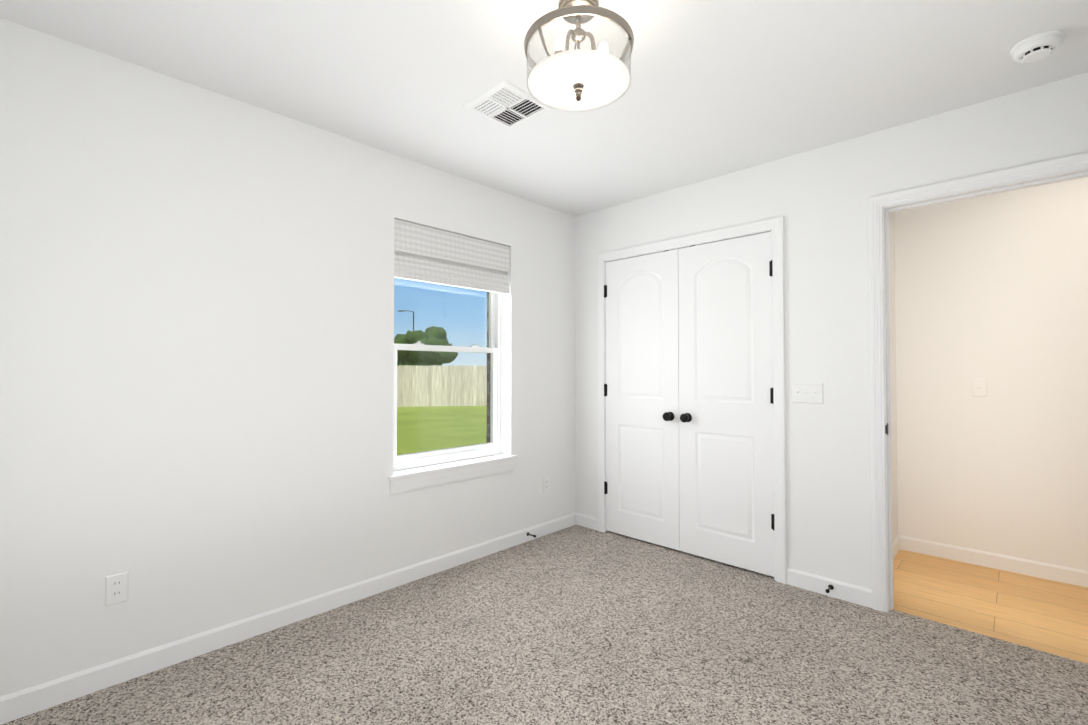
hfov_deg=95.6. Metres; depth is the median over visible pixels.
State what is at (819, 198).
wall
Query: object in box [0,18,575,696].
wall
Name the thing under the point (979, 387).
light switch
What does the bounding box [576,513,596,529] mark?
baseboard
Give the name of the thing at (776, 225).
trim
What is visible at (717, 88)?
ceiling
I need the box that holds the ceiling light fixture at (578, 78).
[524,0,633,111]
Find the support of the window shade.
attached to the wall at (196, 358)
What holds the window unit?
in the wall at (196, 358)
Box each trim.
[390,459,514,494]
[597,216,786,583]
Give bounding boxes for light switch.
[792,382,822,403]
[972,379,986,396]
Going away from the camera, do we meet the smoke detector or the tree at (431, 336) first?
the smoke detector
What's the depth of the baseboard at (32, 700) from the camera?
2.19 m
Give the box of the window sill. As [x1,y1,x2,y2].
[388,454,516,479]
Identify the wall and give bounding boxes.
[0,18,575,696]
[393,292,492,471]
[575,72,1087,589]
[889,213,897,540]
[894,177,1087,570]
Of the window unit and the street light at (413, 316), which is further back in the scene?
the street light at (413, 316)
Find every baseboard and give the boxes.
[0,513,575,724]
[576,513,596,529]
[786,568,871,607]
[893,535,899,558]
[899,535,1087,587]
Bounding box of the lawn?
[397,382,486,454]
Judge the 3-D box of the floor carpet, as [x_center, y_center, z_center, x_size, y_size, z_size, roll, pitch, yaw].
[0.395,1.305,1.938,3.270,0.120,4.570,-1,-1,44]
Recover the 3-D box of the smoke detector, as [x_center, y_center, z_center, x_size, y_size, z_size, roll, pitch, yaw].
[1.847,-1.170,1.851,0.144,0.054,0.144,-1,-1,44]
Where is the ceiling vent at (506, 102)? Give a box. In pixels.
[462,80,551,128]
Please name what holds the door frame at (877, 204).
attached to the wall at (819, 198)
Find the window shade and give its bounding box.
[394,219,509,293]
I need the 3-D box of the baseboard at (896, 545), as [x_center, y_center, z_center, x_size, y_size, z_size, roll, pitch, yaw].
[2.079,1.221,3.011,0.012,0.090,1.010,-1,-1,44]
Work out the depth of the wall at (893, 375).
3.33 m
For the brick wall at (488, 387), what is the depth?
3.53 m
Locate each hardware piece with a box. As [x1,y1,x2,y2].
[604,250,673,493]
[680,245,773,530]
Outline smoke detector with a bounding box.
[1010,30,1063,62]
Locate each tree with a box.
[394,326,457,365]
[397,356,407,365]
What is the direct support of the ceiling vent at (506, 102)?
in the ceiling
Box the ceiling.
[0,0,1087,216]
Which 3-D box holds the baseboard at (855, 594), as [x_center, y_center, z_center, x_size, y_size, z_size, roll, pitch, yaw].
[1.529,1.211,2.666,0.414,0.090,0.012,-1,-1,44]
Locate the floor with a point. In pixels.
(1046, 615)
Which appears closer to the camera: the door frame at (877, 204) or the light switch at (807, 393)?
the door frame at (877, 204)
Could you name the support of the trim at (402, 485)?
attached to the wall at (196, 358)
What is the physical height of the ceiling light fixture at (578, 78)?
0.326 m
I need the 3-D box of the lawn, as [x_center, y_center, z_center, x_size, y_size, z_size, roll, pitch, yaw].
[-20.536,2.165,32.935,69.770,0.001,80.000,-1,-1,44]
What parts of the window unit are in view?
sash glass, sash glass, sash, sash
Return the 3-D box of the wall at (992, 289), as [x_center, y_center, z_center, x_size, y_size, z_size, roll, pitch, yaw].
[3.386,0.034,2.544,2.770,2.440,0.100,-1,-1,44]
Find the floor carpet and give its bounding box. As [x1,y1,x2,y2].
[1,525,1087,724]
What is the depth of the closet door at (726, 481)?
3.07 m
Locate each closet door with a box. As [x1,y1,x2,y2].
[606,249,679,549]
[678,231,773,576]
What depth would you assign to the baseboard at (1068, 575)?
3.02 m
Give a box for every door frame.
[868,152,1087,611]
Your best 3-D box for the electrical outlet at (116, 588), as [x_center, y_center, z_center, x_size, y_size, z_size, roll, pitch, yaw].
[-1.659,0.880,1.917,0.008,0.115,0.070,-1,-1,44]
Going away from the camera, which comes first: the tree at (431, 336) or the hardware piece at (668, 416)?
the hardware piece at (668, 416)
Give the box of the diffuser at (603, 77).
[528,49,629,109]
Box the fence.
[397,365,486,406]
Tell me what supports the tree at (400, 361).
on the lawn
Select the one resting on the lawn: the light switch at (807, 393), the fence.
the fence
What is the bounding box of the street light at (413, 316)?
[398,310,413,330]
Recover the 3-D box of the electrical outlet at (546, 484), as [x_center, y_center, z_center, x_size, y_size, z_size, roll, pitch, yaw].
[0.020,0.908,3.663,0.008,0.115,0.070,-1,-1,44]
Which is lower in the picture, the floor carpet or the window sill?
the floor carpet
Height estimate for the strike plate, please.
0.060 m
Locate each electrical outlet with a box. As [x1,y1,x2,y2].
[105,571,128,606]
[543,476,549,492]
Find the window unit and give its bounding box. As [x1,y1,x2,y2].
[393,279,502,470]
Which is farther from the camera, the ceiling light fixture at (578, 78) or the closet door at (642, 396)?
the closet door at (642, 396)
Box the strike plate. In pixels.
[885,423,887,434]
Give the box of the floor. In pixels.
[893,549,1087,663]

